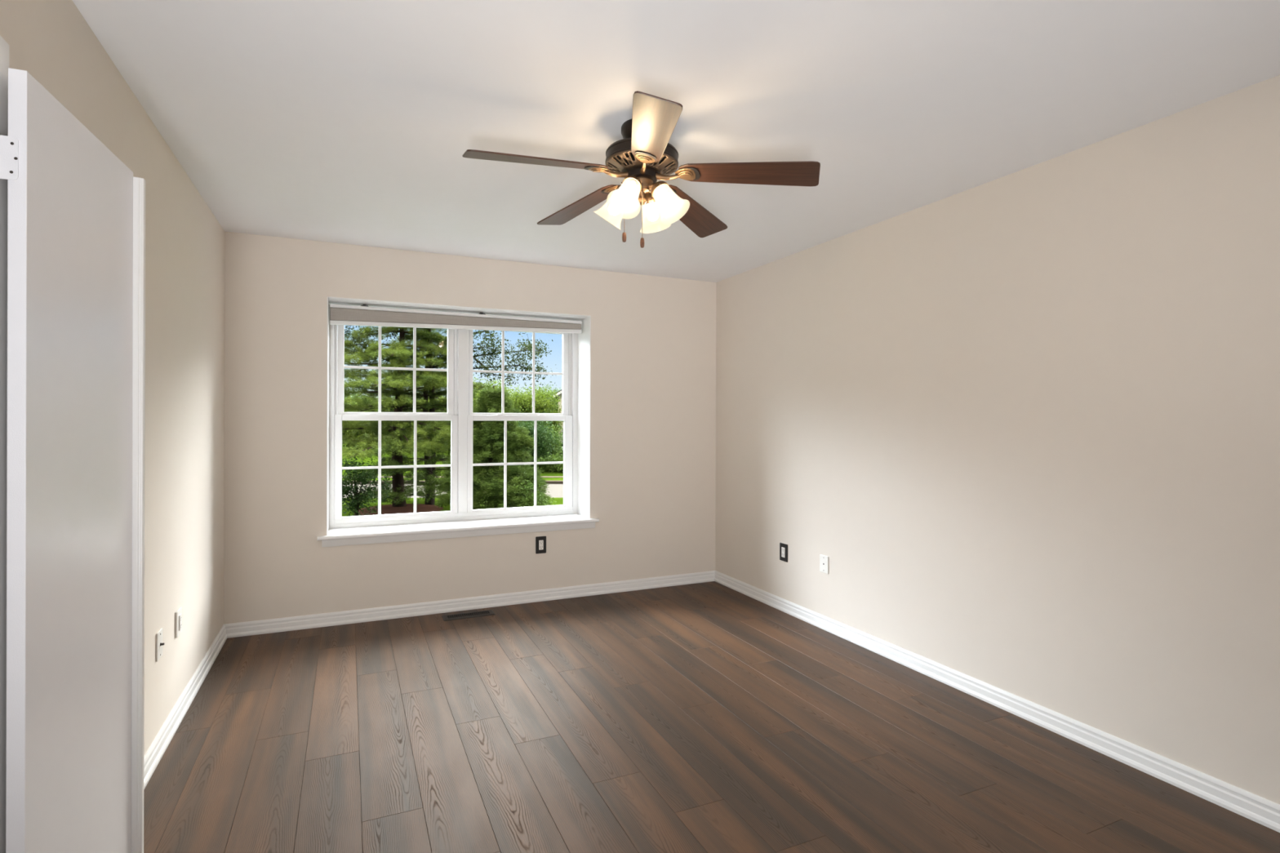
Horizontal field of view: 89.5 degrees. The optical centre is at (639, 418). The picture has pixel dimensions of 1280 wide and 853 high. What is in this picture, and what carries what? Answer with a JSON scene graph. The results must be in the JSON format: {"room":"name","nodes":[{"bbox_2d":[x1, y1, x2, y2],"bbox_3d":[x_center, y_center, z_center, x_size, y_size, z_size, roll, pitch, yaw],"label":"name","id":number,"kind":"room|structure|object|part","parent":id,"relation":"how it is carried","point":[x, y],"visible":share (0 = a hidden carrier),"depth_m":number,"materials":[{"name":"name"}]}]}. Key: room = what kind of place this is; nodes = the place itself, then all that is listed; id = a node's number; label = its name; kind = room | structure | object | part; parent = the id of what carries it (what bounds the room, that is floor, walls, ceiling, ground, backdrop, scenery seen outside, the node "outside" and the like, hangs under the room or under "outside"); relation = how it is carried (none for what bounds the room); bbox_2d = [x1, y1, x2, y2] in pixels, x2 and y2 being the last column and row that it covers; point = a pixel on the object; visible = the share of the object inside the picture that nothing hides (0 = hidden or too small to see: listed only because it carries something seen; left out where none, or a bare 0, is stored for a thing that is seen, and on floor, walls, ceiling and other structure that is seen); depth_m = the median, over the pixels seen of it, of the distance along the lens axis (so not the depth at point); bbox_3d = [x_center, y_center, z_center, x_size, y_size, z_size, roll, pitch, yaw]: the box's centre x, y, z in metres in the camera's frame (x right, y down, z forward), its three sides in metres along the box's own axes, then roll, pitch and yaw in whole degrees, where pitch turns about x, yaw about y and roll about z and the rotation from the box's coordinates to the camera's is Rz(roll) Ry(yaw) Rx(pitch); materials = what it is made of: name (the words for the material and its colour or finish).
{"room":"empty bedroom","nodes":[
{"label":"empty bedroom","id":0,"kind":"room"},
{"bbox_2d":[0,0,224,755],"bbox_3d":[-1.355,0.247,1.205,0.120,2.740,5.812,0,0,-24],"label":"wall","id":1,"kind":"structure","parent":0,"point":[50,40],"depth_m":2.66,"materials":[{"name":"beige paint"}]},
{"bbox_2d":[0,35,8,852],"bbox_3d":[-1.131,0.259,0.732,0.137,2.117,1.360,0,0,-24],"label":"trim","id":2,"kind":"structure","parent":1,"relation":"attached to","point":[4,46],"depth_m":1.36,"materials":[{"name":"white paint"}]},
{"bbox_2d":[0,67,145,852],"bbox_3d":[-1.397,0.286,1.616,0.057,2.018,0.627,0,0,-19],"label":"door","id":3,"kind":"structure","parent":1,"relation":"in","point":[76,211],"depth_m":1.54,"materials":[{"name":"white paint"}]},
{"bbox_2d":[155,627,164,662],"bbox_3d":[-1.885,0.888,2.542,0.019,0.110,0.078,0,0,-24],"label":"cable plate","id":4,"kind":"object","parent":1,"relation":"attached to","point":[159,644],"visible":1,"depth_m":2.53,"materials":[{"name":"white plastic"}]},
{"bbox_2d":[174,607,182,638],"bbox_3d":[-2.015,0.889,2.824,0.014,0.112,0.088,0,0,-24],"label":"wall outlet","id":5,"kind":"object","parent":1,"relation":"attached to","point":[178,615],"visible":1,"depth_m":2.80,"materials":[{"name":"white plastic"}]},
{"bbox_2d":[178,613,182,631],"bbox_3d":[-2.011,0.889,2.825,0.005,0.066,0.034,0,0,-24],"label":"receptacle","id":6,"kind":"object","parent":5,"relation":"attached to","point":[180,615],"depth_m":2.82,"materials":[{"name":"white plastic"}]},
{"bbox_2d":[143,624,227,790],"bbox_3d":[-1.924,1.275,2.632,0.022,0.081,2.745,0,0,-24],"label":"baseboard","id":7,"kind":"structure","parent":1,"relation":"attached to","point":[157,748],"depth_m":2.81,"materials":[{"name":"white wood"}]},
{"bbox_2d":[223,231,715,624],"bbox_3d":[-1.021,0.248,4.765,4.022,2.740,0.400,0,0,-24],"label":"wall","id":8,"kind":"structure","parent":0,"point":[653,350],"depth_m":4.41,"materials":[{"name":"beige paint"}]},
{"bbox_2d":[317,296,599,546],"bbox_3d":[-1.249,0.020,4.631,1.889,1.591,0.421,0,0,-24],"label":"window","id":9,"kind":"structure","parent":8,"relation":"in","point":[462,521],"depth_m":4.72,"materials":[{"name":"white paint"}]},
{"bbox_3d":[-1.729,-0.357,4.606,0.777,0.711,0.038,0,0,-24],"label":"sash","id":10,"kind":"part","parent":9,"relation":"part of","materials":[{"name":"white plastic"}]},
{"bbox_3d":[-1.710,0.343,4.568,0.816,0.743,0.038,0,0,-24],"label":"sash","id":11,"kind":"part","parent":9,"relation":"part of","materials":[{"name":"white plastic"}]},
{"bbox_2d":[329,304,582,333],"bbox_3d":[-1.259,-0.696,4.640,1.746,0.151,0.085,0,0,-24],"label":"roller shade","id":12,"kind":"object","parent":9,"relation":"attached to","point":[340,314],"visible":1,"depth_m":4.53,"materials":[{"name":"white fabric"}]},
{"bbox_3d":[-0.924,-0.355,4.971,0.771,0.711,0.038,0,0,-24],"label":"sash","id":13,"kind":"part","parent":9,"relation":"part of","materials":[{"name":"white plastic"}]},
{"bbox_3d":[-0.909,0.345,4.931,0.814,0.743,0.038,0,0,-24],"label":"sash","id":14,"kind":"part","parent":9,"relation":"part of","materials":[{"name":"white plastic"}]},
{"bbox_2d":[224,570,715,638],"bbox_3d":[-0.937,1.278,4.572,3.422,0.081,0.022,0,0,-24],"label":"baseboard","id":15,"kind":"structure","parent":8,"relation":"attached to","point":[346,617],"depth_m":4.41,"materials":[{"name":"white wood"}]},
{"bbox_2d":[535,536,546,553],"bbox_3d":[-0.717,0.913,4.679,0.078,0.123,0.009,0,0,-24],"label":"wall outlet","id":16,"kind":"object","parent":8,"relation":"attached to","point":[540,541],"visible":1,"depth_m":4.67,"materials":[{"name":"black plastic"}]},
{"bbox_2d":[538,540,543,550],"bbox_3d":[-0.716,0.913,4.676,0.033,0.069,0.003,0,0,-24],"label":"receptacle","id":17,"kind":"object","parent":16,"relation":"attached to","point":[540,542],"depth_m":4.67,"materials":[{"name":"white plastic"}]},
{"bbox_2d":[72,0,1279,282],"bbox_3d":[0.260,-1.243,1.275,4.572,0.250,7.812,0,0,-24],"label":"ceiling","id":18,"kind":"structure","parent":0,"point":[344,122],"depth_m":2.25,"materials":[{"name":"white paint"}]},
{"bbox_2d":[462,90,820,248],"bbox_3d":[-0.034,-0.880,2.462,1.238,0.478,1.286,0,0,-24],"label":"ceiling fan","id":19,"kind":"object","parent":18,"relation":"hanging from","point":[645,155],"visible":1,"depth_m":2.39,"materials":[{"name":"brown wood"}]},
{"bbox_3d":[-0.367,-0.926,2.320,0.512,0.006,0.146,-3,13,-22],"label":"blade","id":20,"kind":"part","parent":19,"relation":"part of","materials":[{"name":"brown wood"}]},
{"bbox_3d":[-0.255,-0.915,2.780,0.146,0.006,0.512,-14,5,-40],"label":"blade","id":21,"kind":"part","parent":19,"relation":"part of","materials":[{"name":"brown wood"}]},
{"bbox_3d":[-0.091,-0.834,2.518,0.067,0.079,0.049,0,0,0],"label":"bulb","id":22,"kind":"part","parent":19,"relation":"part of","materials":[{"name":"white glass"}]},
{"bbox_3d":[-0.090,-0.924,2.434,0.099,0.026,0.023,-3,13,-22],"label":"arm","id":23,"kind":"part","parent":19,"relation":"part of","materials":[{"name":"brown metal"}]},
{"bbox_3d":[-0.039,-0.835,2.376,0.067,0.079,0.049,0,0,-41],"label":"bulb","id":24,"kind":"part","parent":19,"relation":"part of","materials":[{"name":"white glass"}]},
{"bbox_3d":[-0.018,-0.884,2.424,0.022,0.026,0.050,0,0,27],"label":"light arm","id":25,"kind":"part","parent":19,"relation":"part of","materials":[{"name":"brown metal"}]},
{"bbox_3d":[0.007,-0.957,2.474,0.278,0.041,0.278,0,0,-24],"label":"vented plate","id":26,"kind":"part","parent":19,"relation":"part of","materials":[{"name":"brown metal"}]},
{"bbox_3d":[0.013,-0.922,2.370,0.023,0.026,0.099,14,3,-5],"label":"arm","id":27,"kind":"part","parent":19,"relation":"part of","materials":[{"name":"brown metal"}]},
{"bbox_3d":[0.048,-0.829,2.567,0.060,0.080,0.057,0,0,-24],"label":"bulb","id":28,"kind":"part","parent":19,"relation":"part of","materials":[{"name":"white glass"}]},
{"bbox_3d":[0.053,-0.882,2.450,0.050,0.027,0.022,0,0,27],"label":"light arm","id":29,"kind":"part","parent":19,"relation":"part of","materials":[{"name":"brown metal"}]},
{"bbox_3d":[0.035,-0.919,2.071,0.146,0.006,0.512,14,3,-5],"label":"blade","id":30,"kind":"part","parent":19,"relation":"part of","materials":[{"name":"brown wood"}]},
{"bbox_3d":[0.099,-0.830,2.429,0.049,0.080,0.065,0,0,-39],"label":"bulb","id":31,"kind":"part","parent":19,"relation":"part of","materials":[{"name":"white glass"}]},
{"bbox_3d":[0.106,-0.918,2.448,0.099,0.026,0.023,6,-12,14],"label":"arm","id":32,"kind":"part","parent":19,"relation":"part of","materials":[{"name":"brown metal"}]},
{"bbox_3d":[0.217,-0.901,2.816,0.146,0.006,0.512,-13,-13,30],"label":"blade","id":33,"kind":"part","parent":19,"relation":"part of","materials":[{"name":"brown wood"}]},
{"bbox_3d":[0.397,-0.904,2.377,0.512,0.006,0.146,6,-12,14],"label":"blade","id":34,"kind":"part","parent":19,"relation":"part of","materials":[{"name":"brown wood"}]},
{"bbox_2d":[143,581,1279,852],"bbox_3d":[0.575,1.472,1.229,4.022,0.300,7.462,0,0,-24],"label":"floor","id":35,"kind":"structure","parent":0,"point":[712,717],"depth_m":2.57,"materials":[{"name":"brown wood"}]},
{"bbox_2d":[441,609,495,621],"bbox_3d":[-1.147,1.314,4.326,0.338,0.006,0.122,0,0,-24],"label":"floor vent","id":36,"kind":"object","parent":35,"relation":"in","point":[490,612],"visible":1,"depth_m":4.32,"materials":[{"name":"brown metal"}]},
{"bbox_2d":[715,75,1279,804],"bbox_3d":[2.284,0.257,1.973,0.300,2.740,7.412,0,0,-24],"label":"wall","id":37,"kind":"structure","parent":0,"point":[1024,423],"depth_m":2.75,"materials":[{"name":"beige paint"}]},
{"bbox_2d":[779,542,787,562],"bbox_3d":[0.990,0.921,4.455,0.009,0.121,0.086,0,0,-24],"label":"wall outlet","id":38,"kind":"object","parent":37,"relation":"attached to","point":[783,547],"visible":1,"depth_m":4.45,"materials":[{"name":"black plastic"}]},
{"bbox_2d":[781,546,785,557],"bbox_3d":[0.988,0.921,4.454,0.003,0.068,0.036,0,0,-24],"label":"receptacle","id":39,"kind":"object","parent":38,"relation":"attached to","point":[783,548],"depth_m":4.45,"materials":[{"name":"white plastic"}]},
{"bbox_2d":[819,554,828,573],"bbox_3d":[1.162,0.916,4.077,0.008,0.108,0.078,0,0,-24],"label":"cable plate","id":40,"kind":"object","parent":37,"relation":"attached to","point":[824,560],"visible":1,"depth_m":4.07,"materials":[{"name":"white plastic"}]},
{"bbox_2d":[714,570,1279,832],"bbox_3d":[1.805,1.285,2.635,0.022,0.081,5.812,0,0,-24],"label":"baseboard","id":41,"kind":"structure","parent":37,"relation":"attached to","point":[1265,812],"depth_m":2.73,"materials":[{"name":"white wood"}]},
{"label":"outside","id":42,"kind":"structure","parent":0,"visible":0},
{"bbox_2d":[342,438,563,475],"bbox_3d":[11.941,3.304,87.572,171.658,1.300,137.105,0,0,-24],"label":"lawn","id":43,"kind":"structure","parent":42,"point":[545,473],"depth_m":49.11,"materials":[{"name":"green plant"}]},
{"bbox_2d":[342,387,373,448],"bbox_3d":[-27.119,0.016,59.737,8.105,7.334,8.184,0,0,11],"label":"broadleaf tree","id":44,"kind":"object","parent":43,"relation":"on","point":[362,388],"visible":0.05,"depth_m":59.63,"materials":[{"name":"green plant"}]},
{"bbox_2d":[342,395,419,451],"bbox_3d":[-23.652,0.514,58.071,8.323,6.164,7.635,0,0,-19],"label":"broadleaf tree","id":45,"kind":"object","parent":43,"relation":"on","point":[357,433],"visible":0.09,"depth_m":56.41,"materials":[{"name":"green plant"}]},
{"bbox_2d":[435,373,516,428],"bbox_3d":[-13.773,-0.569,55.987,8.226,7.907,7.481,0,0,-39],"label":"broadleaf tree","id":46,"kind":"object","parent":43,"relation":"on","point":[486,382],"visible":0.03,"depth_m":55.80,"materials":[{"name":"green plant"}]},
{"bbox_2d":[473,380,540,412],"bbox_3d":[-10.992,-0.103,53.703,7.258,7.017,7.900,0,0,25],"label":"broadleaf tree","id":47,"kind":"object","parent":43,"relation":"on","point":[500,380],"visible":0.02,"depth_m":53.42,"materials":[{"name":"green plant"}]},
{"bbox_2d":[488,408,563,466],"bbox_3d":[-8.562,1.704,46.761,6.087,4.988,6.472,0,0,-24],"label":"broadleaf tree","id":48,"kind":"object","parent":43,"relation":"on","point":[540,436],"visible":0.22,"depth_m":46.46,"materials":[{"name":"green plant"}]},
{"bbox_2d":[500,378,563,436],"bbox_3d":[-9.080,0.086,53.300,7.006,6.934,5.793,0,0,-19],"label":"broadleaf tree","id":49,"kind":"object","parent":43,"relation":"on","point":[540,406],"visible":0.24,"depth_m":52.38,"materials":[{"name":"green plant"}]},
{"bbox_2d":[528,383,559,438],"bbox_3d":[-10.452,-0.452,73.859,7.214,7.620,7.392,0,0,42],"label":"broadleaf tree","id":50,"kind":"object","parent":43,"relation":"on","point":[549,388],"visible":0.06,"depth_m":72.88,"materials":[{"name":"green plant"}]},
{"bbox_2d":[529,452,563,473],"bbox_3d":[-4.432,3.294,45.533,6.728,1.858,1.960,0,0,-3],"label":"hedge","id":51,"kind":"object","parent":43,"relation":"on","point":[549,467],"visible":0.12,"depth_m":45.21,"materials":[{"name":"green plant"}]},
{"bbox_2d":[532,425,563,462],"bbox_3d":[-7.213,2.342,48.787,4.642,4.908,4.751,0,0,-24],"label":"broadleaf tree","id":52,"kind":"object","parent":43,"relation":"on","point":[558,445],"visible":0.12,"depth_m":48.42,"materials":[{"name":"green plant"}]},
{"bbox_2d":[553,389,563,443],"bbox_3d":[-2.929,-0.737,61.195,9.900,8.500,8.750,0,0,-3],"label":"house","id":53,"kind":"structure","parent":43,"relation":"on","point":[558,393],"depth_m":57.01,"materials":[{"name":"beige"}]},
{"bbox_2d":[555,442,563,458],"bbox_3d":[-4.848,2.377,51.000,4.292,1.420,1.760,0,0,-6],"label":"broadleaf tree","id":54,"kind":"object","parent":43,"relation":"on","point":[562,442],"visible":0.03,"depth_m":50.00,"materials":[{"name":"green plant"}]},
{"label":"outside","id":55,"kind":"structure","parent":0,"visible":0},
{"bbox_2d":[342,475,563,477],"bbox_3d":[8.467,4.130,43.723,100.001,0.430,0.800,0,0,-2],"label":"sidewalk","id":56,"kind":"structure","parent":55,"point":[344,476],"depth_m":42.98,"materials":[{"name":"concrete"}]},
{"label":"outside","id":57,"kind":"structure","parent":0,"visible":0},
{"bbox_2d":[342,477,563,480],"bbox_3d":[8.519,4.145,42.249,100.001,0.400,2.150,0,0,-2],"label":"verge","id":58,"kind":"structure","parent":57,"point":[390,478],"depth_m":41.79,"materials":[{"name":"green plant"}]},
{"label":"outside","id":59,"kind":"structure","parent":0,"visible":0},
{"bbox_2d":[342,497,563,516],"bbox_3d":[9.312,4.197,19.538,100.001,0.300,27.601,0,0,-2],"label":"lawn","id":60,"kind":"structure","parent":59,"point":[559,501],"depth_m":30.51,"materials":[{"name":"green plant"}]},
{"bbox_2d":[342,445,395,516],"bbox_3d":[-11.357,2.579,25.111,3.568,3.090,1.893,0,0,-24],"label":"bush","id":61,"kind":"object","parent":60,"relation":"on","point":[353,490],"visible":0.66,"depth_m":25.11,"materials":[{"name":"green plant"}]},
{"bbox_2d":[358,503,443,515],"bbox_3d":[-10.529,3.911,28.300,3.800,0.200,3.800,0,0,-24],"label":"mulch bed","id":62,"kind":"object","parent":60,"relation":"on","point":[420,508],"visible":0.48,"depth_m":27.65,"materials":[{"name":"brown soil"}]},
{"bbox_2d":[342,325,495,506],"bbox_3d":[-10.445,-1.451,28.279,8.918,11.120,10.606,0,0,26],"label":"pine tree","id":63,"kind":"object","parent":62,"relation":"on","point":[362,404],"visible":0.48,"depth_m":26.75,"materials":[{"name":"green plant"}]},
{"bbox_2d":[343,327,479,506],"bbox_3d":[-9.440,-1.201,29.440,7.719,10.612,6.718,0,0,-24],"label":"pine tree","id":64,"kind":"object","parent":60,"relation":"on","point":[429,484],"visible":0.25,"depth_m":28.21,"materials":[{"name":"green plant"}]},
{"bbox_2d":[344,324,556,504],"bbox_3d":[-8.419,-1.306,28.725,9.736,10.816,3.820,0,0,6],"label":"oak tree","id":65,"kind":"object","parent":60,"relation":"on","point":[525,346],"visible":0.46,"depth_m":28.50,"materials":[{"name":"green plant"}]},
{"bbox_2d":[435,383,551,511],"bbox_3d":[-5.643,1.583,25.100,4.926,5.862,5.127,0,0,-24],"label":"pine tree","id":66,"kind":"object","parent":60,"relation":"on","point":[489,436],"visible":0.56,"depth_m":24.24,"materials":[{"name":"green plant"}]},
{"bbox_2d":[473,476,555,509],"bbox_3d":[-4.582,3.108,23.696,2.952,2.013,1.316,0,0,-14],"label":"leafy shrub","id":67,"kind":"object","parent":60,"relation":"on","point":[526,495],"visible":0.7,"depth_m":23.57,"materials":[{"name":"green plant"}]},
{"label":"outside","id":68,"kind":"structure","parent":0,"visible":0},
{"bbox_2d":[344,484,563,497],"bbox_3d":[8.701,4.220,37.027,100.002,0.250,7.400,0,0,-2],"label":"street","id":69,"kind":"structure","parent":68,"point":[556,491],"depth_m":36.47,"materials":[{"name":"grey asphalt"}]},
{"bbox_2d":[344,480,563,484],"bbox_3d":[8.564,4.135,40.950,100.001,0.420,0.450,0,0,-2],"label":"curb","id":70,"kind":"object","parent":69,"relation":"on","point":[547,482],"depth_m":40.23,"materials":[{"name":"concrete"}]}
]}

